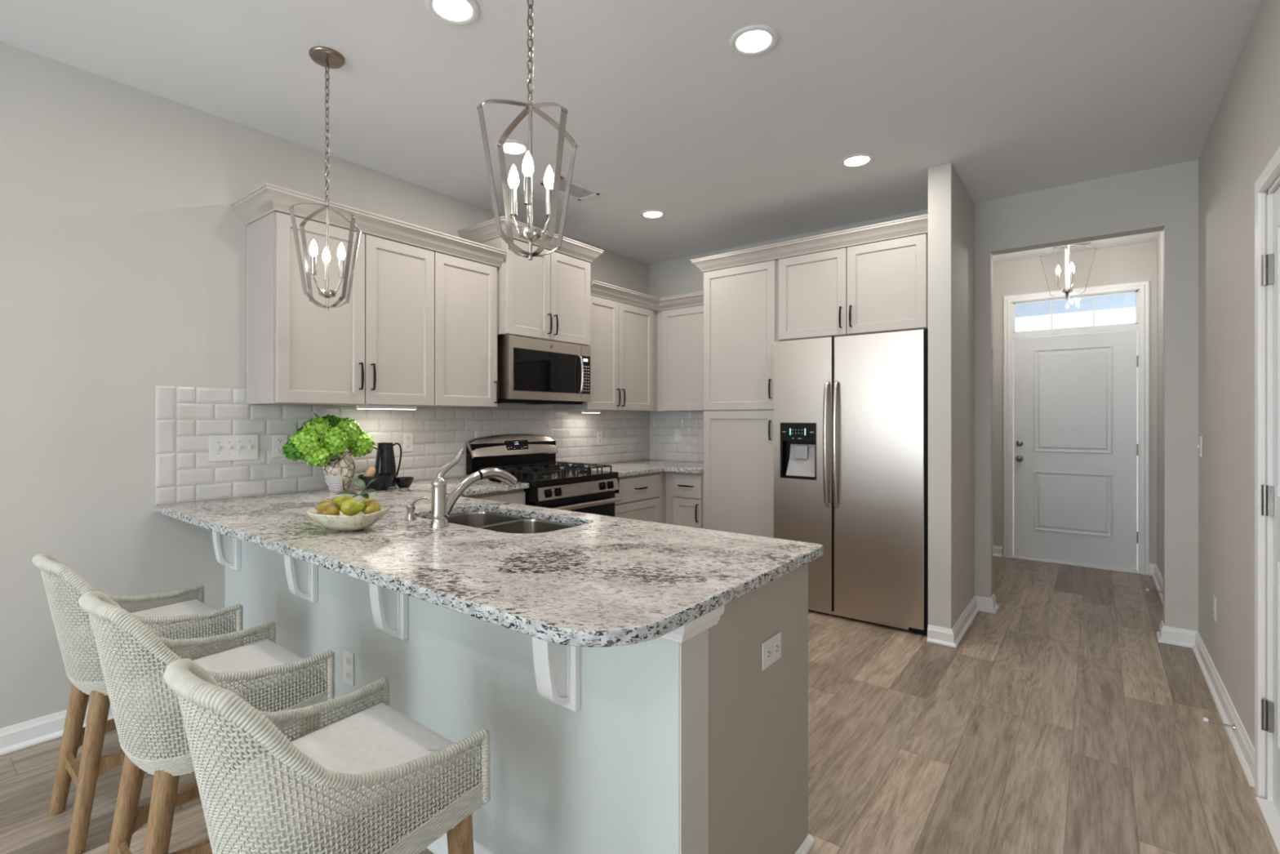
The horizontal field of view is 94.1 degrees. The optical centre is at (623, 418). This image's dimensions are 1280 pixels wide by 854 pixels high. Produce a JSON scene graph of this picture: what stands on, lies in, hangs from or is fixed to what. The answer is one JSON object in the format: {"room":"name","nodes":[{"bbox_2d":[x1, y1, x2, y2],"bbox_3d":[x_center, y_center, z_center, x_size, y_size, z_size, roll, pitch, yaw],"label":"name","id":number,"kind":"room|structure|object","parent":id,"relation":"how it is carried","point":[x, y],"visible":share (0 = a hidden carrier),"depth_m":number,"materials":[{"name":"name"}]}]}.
{"room":"kitchen","nodes":[
{"label":"kitchen","id":0,"kind":"room"},
{"bbox_2d":[0,41,648,728],"bbox_3d":[-2.441,-0.084,2.430,0.124,2.785,8.720,0,0,38],"label":"wall","id":1,"kind":"structure","parent":0,"point":[123,242],"depth_m":2.60,"materials":[{"name":"paint"}]},
{"bbox_2d":[0,703,114,755],"bbox_3d":[-3.523,1.261,0.946,0.030,0.094,5.049,0,0,38],"label":"baseboard","id":2,"kind":"structure","parent":1,"relation":"attached to","point":[28,733],"depth_m":2.40,"materials":[{"name":"white paint"}]},
{"bbox_2d":[246,210,434,406],"bbox_3d":[-1.487,-0.531,3.222,0.394,0.920,0.856,0,0,38],"label":"upper cabinet","id":3,"kind":"object","parent":1,"relation":"attached to","point":[376,348],"visible":0.96,"depth_m":3.02,"materials":[{"name":"paint"}]},
{"bbox_2d":[231,182,506,266],"bbox_3d":[-1.348,-1.018,3.372,0.424,0.092,1.402,0,0,38],"label":"crown molding","id":4,"kind":"structure","parent":3,"relation":"attached to","point":[267,198],"depth_m":3.08,"materials":[{"name":"paint"}]},
{"bbox_2d":[355,405,417,409],"bbox_3d":[-1.347,-0.060,3.395,0.044,0.020,0.350,0,0,38],"label":"light","id":5,"kind":"object","parent":3,"relation":"attached to","point":[385,407],"visible":0.95,"depth_m":3.38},
{"bbox_2d":[360,408,415,409],"bbox_3d":[-1.347,-0.052,3.395,0.034,0.002,0.338,0,0,38],"label":"diffuser","id":6,"kind":"object","parent":5,"relation":"attached to","point":[360,408],"depth_m":3.40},
{"bbox_2d":[155,386,648,504],"bbox_3d":[-0.947,0.123,4.214,0.009,0.542,3.825,0,0,38],"label":"tiled wall","id":7,"kind":"structure","parent":1,"relation":"attached to","point":[238,418],"depth_m":3.23,"materials":[{"name":"tile"}]},
{"bbox_2d":[208,434,257,461],"bbox_3d":[-1.932,0.145,2.949,0.017,0.125,0.210,0,0,38],"label":"switch plate","id":8,"kind":"object","parent":7,"relation":"attached to","point":[221,447],"visible":1,"depth_m":2.94,"materials":[{"name":"plastic"}]},
{"bbox_2d":[272,434,287,457],"bbox_3d":[-1.802,0.144,3.121,0.008,0.116,0.072,0,0,38],"label":"wall outlet","id":9,"kind":"object","parent":7,"relation":"attached to","point":[278,441],"visible":0.93,"depth_m":3.11,"materials":[{"name":"plastic"}]},
{"bbox_2d":[276,438,283,443],"bbox_3d":[-1.800,0.118,3.119,0.002,0.028,0.032,0,0,38],"label":"receptacle","id":10,"kind":"object","parent":9,"relation":"attached to","point":[278,440],"depth_m":3.12,"materials":[{"name":"plastic"}]},
{"bbox_2d":[276,448,283,453],"bbox_3d":[-1.800,0.170,3.119,0.002,0.028,0.032,0,0,38],"label":"receptacle","id":11,"kind":"object","parent":9,"relation":"attached to","point":[279,451],"depth_m":3.12,"materials":[{"name":"plastic"}]},
{"bbox_2d":[402,432,413,451],"bbox_3d":[-1.341,0.149,3.702,0.008,0.116,0.072,0,0,38],"label":"wall outlet","id":12,"kind":"object","parent":7,"relation":"attached to","point":[407,437],"visible":1,"depth_m":3.70,"materials":[{"name":"plastic"}]},
{"bbox_2d":[596,431,602,444],"bbox_3d":[-0.210,0.171,5.129,0.008,0.116,0.072,0,0,38],"label":"wall outlet","id":13,"kind":"object","parent":7,"relation":"attached to","point":[599,433],"visible":1,"depth_m":5.13,"materials":[{"name":"plastic"}]},
{"bbox_2d":[417,250,498,408],"bbox_3d":[-1.073,-0.531,3.745,0.394,0.920,0.476,0,0,38],"label":"upper cabinet","id":14,"kind":"object","parent":1,"relation":"attached to","point":[465,290],"visible":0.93,"depth_m":3.63,"materials":[{"name":"paint"}]},
{"bbox_2d":[478,236,590,346],"bbox_3d":[-0.647,-0.867,4.250,0.434,0.648,0.836,0,0,38],"label":"upper cabinet","id":15,"kind":"object","parent":1,"relation":"attached to","point":[547,297],"visible":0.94,"depth_m":4.09,"materials":[{"name":"paint"}]},
{"bbox_2d":[457,216,604,262],"bbox_3d":[-0.634,-1.215,4.240,0.465,0.092,0.973,0,0,38],"label":"crown molding","id":16,"kind":"structure","parent":15,"relation":"attached to","point":[486,230],"depth_m":4.00,"materials":[{"name":"paint"}]},
{"bbox_2d":[497,334,591,404],"bbox_3d":[-0.631,-0.320,4.231,0.460,0.442,0.780,0,0,38],"label":"microwave","id":17,"kind":"object","parent":15,"relation":"attached to","point":[531,371],"visible":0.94,"depth_m":4.04,"materials":[{"name":"silver metal"}]},
{"bbox_2d":[554,294,657,411],"bbox_3d":[-0.004,-0.502,5.093,0.394,0.878,1.276,0,0,38],"label":"upper cabinet","id":18,"kind":"object","parent":1,"relation":"attached to","point":[624,336],"visible":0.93,"depth_m":4.82,"materials":[{"name":"paint"}]},
{"bbox_2d":[581,410,600,413],"bbox_3d":[-0.265,-0.052,4.808,0.044,0.020,0.190,0,0,38],"label":"light","id":19,"kind":"object","parent":18,"relation":"attached to","point":[582,411],"visible":0.84,"depth_m":4.78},
{"bbox_2d":[590,280,703,311],"bbox_3d":[0.249,-0.987,4.668,0.607,0.092,0.918,0,0,38],"label":"crown molding","id":20,"kind":"structure","parent":18,"relation":"attached to","point":[597,288],"depth_m":4.92,"materials":[{"name":"paint"}]},
{"bbox_2d":[225,540,679,853],"bbox_3d":[-0.887,0.868,2.156,2.660,0.882,0.120,0,0,38],"label":"wall","id":21,"kind":"structure","parent":0,"point":[602,776],"depth_m":1.60,"materials":[{"name":"paint"}]},
{"bbox_2d":[212,530,240,569],"bbox_3d":[-1.886,0.570,2.771,0.090,0.284,0.155,0,0,38],"label":"corbel","id":22,"kind":"object","parent":21,"relation":"attached to","point":[227,548],"visible":0.52,"depth_m":2.78,"materials":[{"name":"white paint"}]},
{"bbox_2d":[284,554,317,602],"bbox_3d":[-1.274,0.570,2.287,0.090,0.284,0.155,0,0,38],"label":"corbel","id":23,"kind":"object","parent":21,"relation":"attached to","point":[301,575],"visible":0.52,"depth_m":2.30,"materials":[{"name":"white paint"}]},
{"bbox_2d":[343,648,354,685],"bbox_3d":[-1.001,0.904,2.163,0.072,0.116,0.008,0,0,38],"label":"wall outlet","id":24,"kind":"object","parent":21,"relation":"attached to","point":[348,657],"visible":1,"depth_m":2.15,"materials":[{"name":"plastic"}]},
{"bbox_2d":[345,655,350,665],"bbox_3d":[-1.002,0.878,2.161,0.032,0.028,0.002,0,0,38],"label":"receptacle","id":25,"kind":"object","parent":24,"relation":"attached to","point":[347,657],"depth_m":2.16,"materials":[{"name":"plastic"}]},
{"bbox_2d":[345,670,350,679],"bbox_3d":[-1.002,0.930,2.161,0.032,0.028,0.002,0,0,38],"label":"receptacle","id":26,"kind":"object","parent":24,"relation":"attached to","point":[347,672],"depth_m":2.16,"materials":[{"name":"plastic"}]},
{"bbox_2d":[280,721,494,853],"bbox_3d":[-0.933,1.261,2.097,2.660,0.094,0.030,0,0,38],"label":"baseboard","id":27,"kind":"structure","parent":21,"relation":"attached to","point":[439,846],"depth_m":1.78,"materials":[{"name":"white paint"}]},
{"bbox_2d":[368,582,408,639],"bbox_3d":[-0.781,0.570,1.895,0.090,0.284,0.155,0,0,38],"label":"corbel","id":28,"kind":"object","parent":21,"relation":"attached to","point":[389,608],"visible":0.49,"depth_m":1.91,"materials":[{"name":"white paint"}]},
{"bbox_2d":[532,636,580,711],"bbox_3d":[-0.189,0.570,1.427,0.090,0.284,0.155,0,0,38],"label":"corbel","id":29,"kind":"object","parent":21,"relation":"attached to","point":[557,666],"visible":0.55,"depth_m":1.44,"materials":[{"name":"white paint"}]},
{"bbox_2d":[660,604,724,642],"bbox_3d":[0.116,0.453,1.360,0.160,0.050,0.171,0,0,38],"label":"trim","id":30,"kind":"structure","parent":21,"relation":"attached to","point":[700,624],"depth_m":1.29,"materials":[{"name":"white paint"}]},
{"bbox_2d":[680,628,708,853],"bbox_3d":[0.157,0.894,1.329,0.004,0.830,0.116,0,0,38],"label":"trim","id":31,"kind":"structure","parent":21,"relation":"attached to","point":[694,651],"depth_m":1.33,"materials":[{"name":"paint"}]},
{"bbox_2d":[794,833,814,853],"bbox_3d":[0.392,1.298,1.606,0.020,0.019,0.607,0,0,38],"label":"trim","id":32,"kind":"structure","parent":21,"relation":"attached to","point":[804,848],"depth_m":1.81,"materials":[{"name":"white paint"}]},
{"bbox_2d":[0,0,1261,264],"bbox_3d":[-0.308,-1.526,1.951,4.061,0.100,10.857,0,0,38],"label":"ceiling","id":33,"kind":"structure","parent":0,"point":[1020,96],"depth_m":2.67,"materials":[{"name":"paint"}]},
{"bbox_2d":[288,46,361,311],"bbox_3d":[-1.210,-0.958,2.430,0.258,1.037,0.234,0,0,-25],"label":"pendant lantern","id":34,"kind":"object","parent":33,"relation":"hanging from","point":[326,57],"visible":1,"depth_m":2.42,"materials":[{"name":"silver metal"}]},
{"bbox_2d":[425,0,479,25],"bbox_3d":[-0.614,-1.471,2.138,0.188,0.010,0.188,0,0,38],"label":"recessed light","id":35,"kind":"object","parent":33,"relation":"in","point":[454,12],"visible":1,"depth_m":2.15,"materials":[{"name":"plastic"}]},
{"bbox_2d":[495,139,528,155],"bbox_3d":[-0.605,-1.471,3.247,0.188,0.010,0.188,0,0,38],"label":"recessed light","id":36,"kind":"object","parent":33,"relation":"in","point":[511,147],"visible":0.67,"depth_m":3.24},
{"bbox_2d":[476,0,577,260],"bbox_3d":[-0.260,-0.958,1.654,0.258,1.037,0.234,0,0,-4],"label":"pendant lantern","id":37,"kind":"object","parent":33,"relation":"hanging from","point":[530,234],"visible":1,"depth_m":1.65,"materials":[{"name":"silver metal"}]},
{"bbox_2d":[541,176,599,200],"bbox_3d":[-0.340,-1.472,3.828,0.180,0.008,0.360,0,0,38],"label":"ceiling vent","id":38,"kind":"object","parent":33,"relation":"in","point":[578,192],"visible":0.66,"depth_m":3.86,"materials":[{"name":"metal"}]},
{"bbox_2d":[640,208,666,218],"bbox_3d":[0.208,-1.471,4.301,0.188,0.010,0.188,0,0,38],"label":"recessed light","id":39,"kind":"object","parent":33,"relation":"in","point":[647,214],"visible":1,"depth_m":4.29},
{"bbox_2d":[728,25,778,56],"bbox_3d":[0.506,-1.471,2.328,0.188,0.010,0.188,0,0,38],"label":"recessed light","id":40,"kind":"object","parent":33,"relation":"in","point":[753,40],"visible":1,"depth_m":2.32,"materials":[{"name":"plastic"}]},
{"bbox_2d":[839,153,874,168],"bbox_3d":[1.331,-1.471,3.408,0.188,0.010,0.188,0,0,38],"label":"recessed light","id":41,"kind":"object","parent":33,"relation":"in","point":[857,160],"visible":1,"depth_m":3.40,"materials":[{"name":"plastic"}]},
{"bbox_2d":[1040,244,1096,299],"bbox_3d":[3.422,-1.194,4.598,0.275,0.563,0.265,0,0,-8],"label":"lantern","id":42,"kind":"object","parent":33,"relation":"hanging from","point":[1067,291],"visible":0.79,"depth_m":4.54,"materials":[{"name":"silver metal"}]},
{"bbox_2d":[1051,240,1092,249],"bbox_3d":[3.808,-1.472,5.070,0.280,0.008,0.100,0,0,38],"label":"ceiling vent","id":43,"kind":"object","parent":33,"relation":"in","point":[1086,242],"visible":0.62,"depth_m":5.04,"materials":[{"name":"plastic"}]},
{"bbox_2d":[1071,241,1091,246],"bbox_3d":[3.859,-1.469,5.030,0.130,0.002,0.076,0,0,38],"label":"grille","id":44,"kind":"object","parent":43,"relation":"attached to","point":[1086,242],"depth_m":5.01,"materials":[{"name":"grey plastic"}]},
{"bbox_2d":[0,555,1278,853],"bbox_3d":[-0.308,1.349,1.951,4.061,0.080,10.857,0,0,38],"label":"floor","id":45,"kind":"structure","parent":0,"point":[1060,721],"depth_m":2.35,"materials":[{"name":"brown wood"}]},
{"bbox_2d":[31,553,243,853],"bbox_3d":[-1.657,0.868,2.027,0.416,0.885,0.506,0,0,38],"label":"bar stool","id":46,"kind":"object","parent":45,"relation":"on","point":[189,619],"visible":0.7,"depth_m":1.86,"materials":[{"name":"wicker"}]},
{"bbox_2d":[69,599,233,669],"bbox_3d":[-1.640,0.736,2.048,0.366,0.087,0.405,0,0,38],"label":"seat cushion","id":47,"kind":"object","parent":46,"relation":"on","point":[83,653],"depth_m":2.02,"materials":[{"name":"fabric"}]},
{"bbox_2d":[78,591,334,853],"bbox_3d":[-1.131,0.868,1.610,0.416,0.885,0.506,0,0,38],"label":"bar stool","id":48,"kind":"object","parent":45,"relation":"on","point":[148,721],"visible":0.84,"depth_m":1.46,"materials":[{"name":"wicker"}]},
{"bbox_2d":[124,639,324,742],"bbox_3d":[-1.114,0.736,1.631,0.366,0.087,0.405,0,0,38],"label":"seat cushion","id":49,"kind":"object","parent":48,"relation":"on","point":[290,690],"depth_m":1.60,"materials":[{"name":"fabric"}]},
{"bbox_2d":[163,657,490,853],"bbox_3d":[-0.598,0.868,1.188,0.416,0.885,0.506,0,0,38],"label":"bar stool","id":50,"kind":"object","parent":45,"relation":"on","point":[374,780],"visible":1,"depth_m":1.07,"materials":[{"name":"wicker"}]},
{"bbox_2d":[219,702,475,853],"bbox_3d":[-0.581,0.736,1.209,0.366,0.087,0.405,0,0,38],"label":"seat cushion","id":51,"kind":"object","parent":50,"relation":"on","point":[379,736],"depth_m":1.16,"materials":[{"name":"fabric"}]},
{"bbox_2d":[463,488,524,504],"bbox_3d":[-1.024,0.868,3.592,0.658,0.880,0.630,0,0,38],"label":"base cabinet","id":52,"kind":"object","parent":45,"relation":"on","point":[514,496],"visible":0.04,"depth_m":3.54,"materials":[{"name":"paint"}]},
{"bbox_2d":[466,433,621,516],"bbox_3d":[-0.541,0.711,4.130,0.725,1.194,0.800,0,0,38],"label":"gas range","id":53,"kind":"object","parent":45,"relation":"on","point":[531,459],"visible":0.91,"depth_m":4.07,"materials":[{"name":"silver metal"}]},
{"bbox_2d":[485,467,618,487],"bbox_3d":[-0.537,0.402,4.127,0.640,0.042,0.800,0,0,38],"label":"cooktop","id":54,"kind":"object","parent":53,"relation":"in","point":[571,478],"depth_m":3.94,"materials":[{"name":"black metal"}]},
{"bbox_2d":[427,511,808,853],"bbox_3d":[-0.409,0.868,2.270,2.058,0.880,0.646,0,0,38],"label":"base cabinet","id":55,"kind":"object","parent":45,"relation":"on","point":[758,717],"visible":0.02,"depth_m":1.59,"materials":[{"name":"paint"}]},
{"bbox_2d":[154,476,822,647],"bbox_3d":[-0.556,0.411,2.540,2.698,0.032,1.693,0,0,38],"label":"countertop","id":56,"kind":"structure","parent":55,"relation":"on","point":[602,580],"depth_m":1.68,"materials":[{"name":"stone"}]},
{"bbox_2d":[321,451,355,491],"bbox_3d":[-1.551,0.288,3.241,0.166,0.212,0.166,0,0,38],"label":"vase","id":57,"kind":"object","parent":56,"relation":"on","point":[337,475],"visible":0.82,"depth_m":3.18,"materials":[{"name":"ceramic"}]},
{"bbox_2d":[281,412,379,466],"bbox_3d":[-1.564,0.132,3.190,0.278,0.329,0.532,0,0,43],"label":"flower bouquet","id":58,"kind":"object","parent":57,"relation":"in","point":[321,437],"visible":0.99,"depth_m":3.08,"materials":[{"name":"green plant"}]},
{"bbox_2d":[306,506,391,531],"bbox_3d":[-0.976,0.356,2.118,0.260,0.079,0.247,0,0,38],"label":"stone bowl","id":59,"kind":"object","parent":56,"relation":"on","point":[359,521],"visible":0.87,"depth_m":2.04,"materials":[{"name":"stone"}]},
{"bbox_2d":[314,503,339,515],"bbox_3d":[-1.034,0.329,2.082,0.093,0.062,0.062,0,0,45],"label":"pear","id":60,"kind":"object","parent":59,"relation":"in","point":[326,509],"visible":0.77,"depth_m":2.05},
{"bbox_2d":[316,500,337,514],"bbox_3d":[-1.045,0.323,2.126,0.092,0.062,0.061,0,0,-20],"label":"pear","id":61,"kind":"object","parent":59,"relation":"in","point":[325,502],"visible":0.28,"depth_m":2.11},
{"bbox_2d":[327,495,353,511],"bbox_3d":[-1.017,0.309,2.156,0.091,0.061,0.061,0,0,24],"label":"pear","id":62,"kind":"object","parent":59,"relation":"in","point":[338,500],"visible":0.44,"depth_m":2.13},
{"bbox_2d":[335,477,376,498],"bbox_3d":[-0.948,0.249,2.119,0.147,0.069,0.053,0,0,7],"label":"leafy sprig","id":63,"kind":"object","parent":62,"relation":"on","point":[357,482],"visible":1,"depth_m":2.12,"materials":[{"name":"green plant"}]},
{"bbox_2d":[340,497,370,515],"bbox_3d":[-0.942,0.310,2.077,0.094,0.061,0.062,0,0,27],"label":"pear","id":64,"kind":"object","parent":59,"relation":"in","point":[349,507],"visible":1,"depth_m":2.06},
{"bbox_2d":[362,499,380,514],"bbox_3d":[-0.898,0.319,2.124,0.061,0.061,0.091,0,0,-14],"label":"pear","id":65,"kind":"object","parent":59,"relation":"in","point":[375,506],"visible":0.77,"depth_m":2.09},
{"bbox_2d":[357,473,395,490],"bbox_3d":[-1.366,0.353,3.298,0.196,0.082,0.196,0,0,38],"label":"bowl","id":66,"kind":"object","parent":56,"relation":"on","point":[383,481],"visible":0.82,"depth_m":3.23,"materials":[{"name":"ceramic"}]},
{"bbox_2d":[363,466,375,476],"bbox_3d":[-1.406,0.315,3.284,0.071,0.094,0.051,0,0,-14],"label":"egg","id":67,"kind":"object","parent":66,"relation":"in","point":[371,471],"visible":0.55,"depth_m":3.27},
{"bbox_2d":[374,442,401,486],"bbox_3d":[-1.386,0.268,3.467,0.126,0.252,0.132,0,0,23],"label":"pitcher","id":68,"kind":"object","parent":56,"relation":"on","point":[385,459],"visible":0.71,"depth_m":3.43,"materials":[{"name":"black ceramic"}]},
{"bbox_2d":[394,476,413,488],"bbox_3d":[-1.258,0.367,3.407,0.108,0.055,0.108,0,0,38],"label":"bowl","id":69,"kind":"object","parent":56,"relation":"on","point":[401,482],"visible":0.97,"depth_m":3.37,"materials":[{"name":"ceramic"}]},
{"bbox_2d":[404,497,430,520],"bbox_3d":[-0.812,0.352,2.331,0.048,0.085,0.098,0,0,38],"label":"soap dispenser","id":70,"kind":"object","parent":56,"relation":"on","point":[410,516],"visible":1,"depth_m":2.30,"materials":[{"name":"silver metal"}]},
{"bbox_2d":[429,448,516,528],"bbox_3d":[-0.572,0.254,2.302,0.070,0.281,0.397,0,0,38],"label":"faucet","id":71,"kind":"object","parent":56,"relation":"on","point":[442,505],"visible":1,"depth_m":2.19,"materials":[{"name":"silver metal"}]},
{"bbox_2d":[427,511,576,533],"bbox_3d":[-0.500,0.529,2.375,0.763,0.200,0.400,0,0,38],"label":"sink","id":72,"kind":"object","parent":56,"relation":"in","point":[500,522],"visible":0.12,"depth_m":2.52,"materials":[{"name":"metal"}]},
{"bbox_2d":[761,631,781,670],"bbox_3d":[0.406,0.637,1.635,0.008,0.072,0.116,0,0,38],"label":"wall outlet","id":73,"kind":"object","parent":55,"relation":"attached to","point":[771,647],"visible":1,"depth_m":1.63,"materials":[{"name":"plastic"}]},
{"bbox_2d":[766,646,771,660],"bbox_3d":[0.392,0.637,1.613,0.002,0.032,0.028,0,0,38],"label":"receptacle","id":74,"kind":"object","parent":73,"relation":"attached to","point":[768,648],"depth_m":1.61,"materials":[{"name":"plastic"}]},
{"bbox_2d":[774,640,779,654],"bbox_3d":[0.425,0.637,1.654,0.002,0.032,0.028,0,0,38],"label":"receptacle","id":75,"kind":"object","parent":73,"relation":"attached to","point":[776,642],"depth_m":1.65,"materials":[{"name":"plastic"}]},
{"bbox_2d":[614,471,665,523],"bbox_3d":[0.086,0.868,4.993,0.658,0.880,1.320,0,0,38],"label":"base cabinet","id":76,"kind":"object","parent":45,"relation":"on","point":[642,496],"visible":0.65,"depth_m":4.61,"materials":[{"name":"paint"}]},
{"bbox_2d":[563,459,703,476],"bbox_3d":[0.207,0.411,4.899,0.964,0.032,1.318,0,0,38],"label":"countertop","id":77,"kind":"structure","parent":76,"relation":"on","point":[645,466],"depth_m":4.79,"materials":[{"name":"stone"}]},
{"bbox_2d":[665,471,703,528],"bbox_3d":[0.646,0.868,4.973,0.360,0.880,0.657,0,0,38],"label":"base cabinet","id":78,"kind":"object","parent":45,"relation":"on","point":[684,491],"visible":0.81,"depth_m":4.74,"materials":[{"name":"paint"}]},
{"bbox_2d":[703,258,778,537],"bbox_3d":[1.034,0.073,4.665,0.615,2.469,0.657,0,0,38],"label":"pantry cabinet","id":79,"kind":"object","parent":45,"relation":"on","point":[741,302],"visible":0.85,"depth_m":4.44,"materials":[{"name":"paint"}]},
{"bbox_2d":[690,213,928,272],"bbox_3d":[1.278,-1.181,4.223,1.682,0.092,0.330,0,0,38],"label":"crown molding","id":80,"kind":"structure","parent":79,"relation":"attached to","point":[918,224],"depth_m":4.02,"materials":[{"name":"paint"}]},
{"bbox_2d":[773,328,928,633],"bbox_3d":[1.619,0.387,4.104,0.968,1.842,0.755,0,0,38],"label":"refrigerator","id":81,"kind":"object","parent":45,"relation":"on","point":[851,412],"visible":0.97,"depth_m":3.80,"materials":[{"name":"silver metal"}]},
{"bbox_2d":[648,208,928,462],"bbox_3d":[1.288,-0.084,4.960,2.586,2.785,0.124,0,0,38],"label":"wall","id":82,"kind":"structure","parent":0,"point":[677,277],"depth_m":5.45,"materials":[{"name":"paint"}]},
{"bbox_2d":[649,411,703,462],"bbox_3d":[0.618,0.162,5.410,0.956,0.464,0.009,0,0,38],"label":"tiled wall","id":83,"kind":"structure","parent":82,"relation":"attached to","point":[694,420],"depth_m":5.51,"materials":[{"name":"tile"}]},
{"bbox_2d":[674,429,680,441],"bbox_3d":[0.493,0.159,5.494,0.072,0.116,0.014,0,0,38],"label":"light switch","id":84,"kind":"object","parent":83,"relation":"attached to","point":[677,432],"visible":1,"depth_m":5.49,"materials":[{"name":"plastic"}]},
{"bbox_2d":[657,305,704,411],"bbox_3d":[0.637,-0.502,5.173,0.630,0.878,0.353,0,0,38],"label":"upper cabinet","id":85,"kind":"object","parent":82,"relation":"attached to","point":[680,331],"visible":0.57,"depth_m":5.08,"materials":[{"name":"paint"}]},
{"bbox_2d":[778,232,928,341],"bbox_3d":[1.668,-0.857,4.163,0.998,0.608,0.657,0,0,38],"label":"upper cabinet","id":86,"kind":"object","parent":82,"relation":"attached to","point":[879,286],"visible":0.9,"depth_m":3.91,"materials":[{"name":"paint"}]},
{"bbox_2d":[928,162,974,628],"bbox_3d":[2.135,-0.084,3.849,0.123,2.785,0.953,0,0,38],"label":"wall","id":87,"kind":"structure","parent":0,"point":[951,208],"depth_m":3.50,"materials":[{"name":"paint"}]},
{"bbox_2d":[926,545,1002,647],"bbox_3d":[2.709,1.261,4.540,0.334,0.094,2.810,0,0,38],"label":"baseboard","id":88,"kind":"structure","parent":87,"relation":"attached to","point":[948,637],"depth_m":3.66,"materials":[{"name":"white paint"}]},
{"bbox_2d":[993,240,1156,564],"bbox_3d":[4.013,-0.084,5.376,1.541,2.785,0.120,0,0,38],"label":"wall","id":89,"kind":"structure","parent":0,"point":[1132,263],"depth_m":5.30,"materials":[{"name":"paint"}]},
{"bbox_2d":[1013,290,1137,333],"bbox_3d":[4.015,-0.941,5.337,0.888,0.284,0.040,0,0,38],"label":"window","id":90,"kind":"structure","parent":89,"relation":"in","point":[1131,291],"depth_m":5.29,"materials":[{"name":"white paint"}]},
{"bbox_2d":[1015,293,1135,319],"bbox_3d":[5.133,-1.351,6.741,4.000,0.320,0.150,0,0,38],"label":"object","id":91,"kind":"structure","parent":90,"relation":"in","point":[1122,301],"depth_m":6.70,"materials":[{"name":"glass"}]},
{"bbox_2d":[1011,555,1139,573],"bbox_3d":[4.018,1.300,5.341,0.908,0.017,0.130,0,0,38],"label":"threshold","id":92,"kind":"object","parent":89,"relation":"attached to","point":[1013,556],"depth_m":5.28,"materials":[{"name":"white paint"}]},
{"bbox_2d":[1013,329,1138,570],"bbox_3d":[3.995,0.271,5.305,0.888,2.033,0.104,0,0,38],"label":"door","id":93,"kind":"structure","parent":89,"relation":"in","point":[1076,447],"depth_m":5.29,"materials":[{"name":"paint"}]},
{"bbox_2d":[1003,280,1150,574],"bbox_3d":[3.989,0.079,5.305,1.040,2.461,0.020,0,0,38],"label":"trim","id":94,"kind":"structure","parent":89,"relation":"attached to","point":[1144,286],"depth_m":5.05,"materials":[{"name":"white paint"}]},
{"bbox_2d":[1149,563,1155,575],"bbox_3d":[4.410,1.261,4.965,0.046,0.094,0.030,0,0,38],"label":"baseboard","id":95,"kind":"structure","parent":89,"relation":"attached to","point":[1152,566],"depth_m":4.97,"materials":[{"name":"white paint"}]},
{"bbox_2d":[974,160,1198,631],"bbox_3d":[2.879,-0.084,3.792,1.112,2.785,0.120,0,0,38],"label":"wall","id":96,"kind":"structure","parent":0,"point":[1165,199],"depth_m":3.52,"materials":[{"name":"paint"}]},
{"bbox_2d":[1156,231,1162,576],"bbox_3d":[3.942,-0.084,4.191,0.181,2.785,1.826,0,0,38],"label":"wall","id":97,"kind":"structure","parent":0,"point":[1159,242],"depth_m":4.75,"materials":[{"name":"paint"}]},
{"bbox_2d":[1198,0,1279,799],"bbox_3d":[0.632,-0.084,-0.035,0.120,2.785,8.671,0,0,38],"label":"wall","id":98,"kind":"structure","parent":0,"point":[1243,136],"depth_m":2.57,"materials":[{"name":"paint"}]},
{"bbox_2d":[1197,435,1202,457],"bbox_3d":[3.189,0.156,3.303,0.016,0.116,0.072,0,0,38],"label":"light switch","id":99,"kind":"object","parent":98,"relation":"attached to","point":[1200,446],"visible":1,"depth_m":3.28,"materials":[{"name":"plastic"}]},
{"bbox_2d":[1152,564,1254,786],"bbox_3d":[3.299,1.261,3.567,0.172,0.094,3.602,0,0,38],"label":"baseboard","id":100,"kind":"structure","parent":98,"relation":"attached to","point":[1244,749],"depth_m":2.78,"materials":[{"name":"white paint"}]},
{"bbox_2d":[1213,594,1216,621],"bbox_3d":[2.878,0.924,2.904,0.008,0.116,0.072,0,0,38],"label":"wall outlet","id":101,"kind":"object","parent":98,"relation":"attached to","point":[1214,596],"visible":1,"depth_m":2.89,"materials":[{"name":"plastic"}]},
{"bbox_2d":[1203,717,1235,730],"bbox_3d":[2.442,1.254,2.446,0.092,0.024,0.024,0,0,38],"label":"door stop","id":102,"kind":"object","parent":98,"relation":"attached to","point":[1205,719],"visible":1,"depth_m":2.44,"materials":[{"name":"silver metal"}]},
{"bbox_2d":[1254,146,1279,798],"bbox_3d":[1.910,0.235,1.691,0.020,2.147,1.059,0,0,38],"label":"trim","id":103,"kind":"structure","parent":98,"relation":"attached to","point":[1272,171],"depth_m":2.06,"materials":[{"name":"white paint"}]},
{"bbox_2d":[1255,795,1279,853],"bbox_3d":[1.942,1.303,1.656,0.128,0.010,0.900,0,0,38],"label":"trim","id":104,"kind":"structure","parent":98,"relation":"attached to","point":[1270,814],"depth_m":1.94,"materials":[{"name":"white paint"}]},
{"bbox_2d":[1261,186,1279,815],"bbox_3d":[1.916,0.270,1.686,0.098,2.054,0.899,0,0,38],"label":"door","id":105,"kind":"structure","parent":98,"relation":"in","point":[1270,263],"depth_m":1.98,"materials":[{"name":"paint"}]},
{"bbox_2d":[1266,174,1279,801],"bbox_3d":[1.960,0.267,1.641,0.118,2.085,0.920,0,0,38],"label":"trim","id":106,"kind":"structure","parent":98,"relation":"attached to","point":[1276,184],"depth_m":2.02,"materials":[{"name":"white paint"}]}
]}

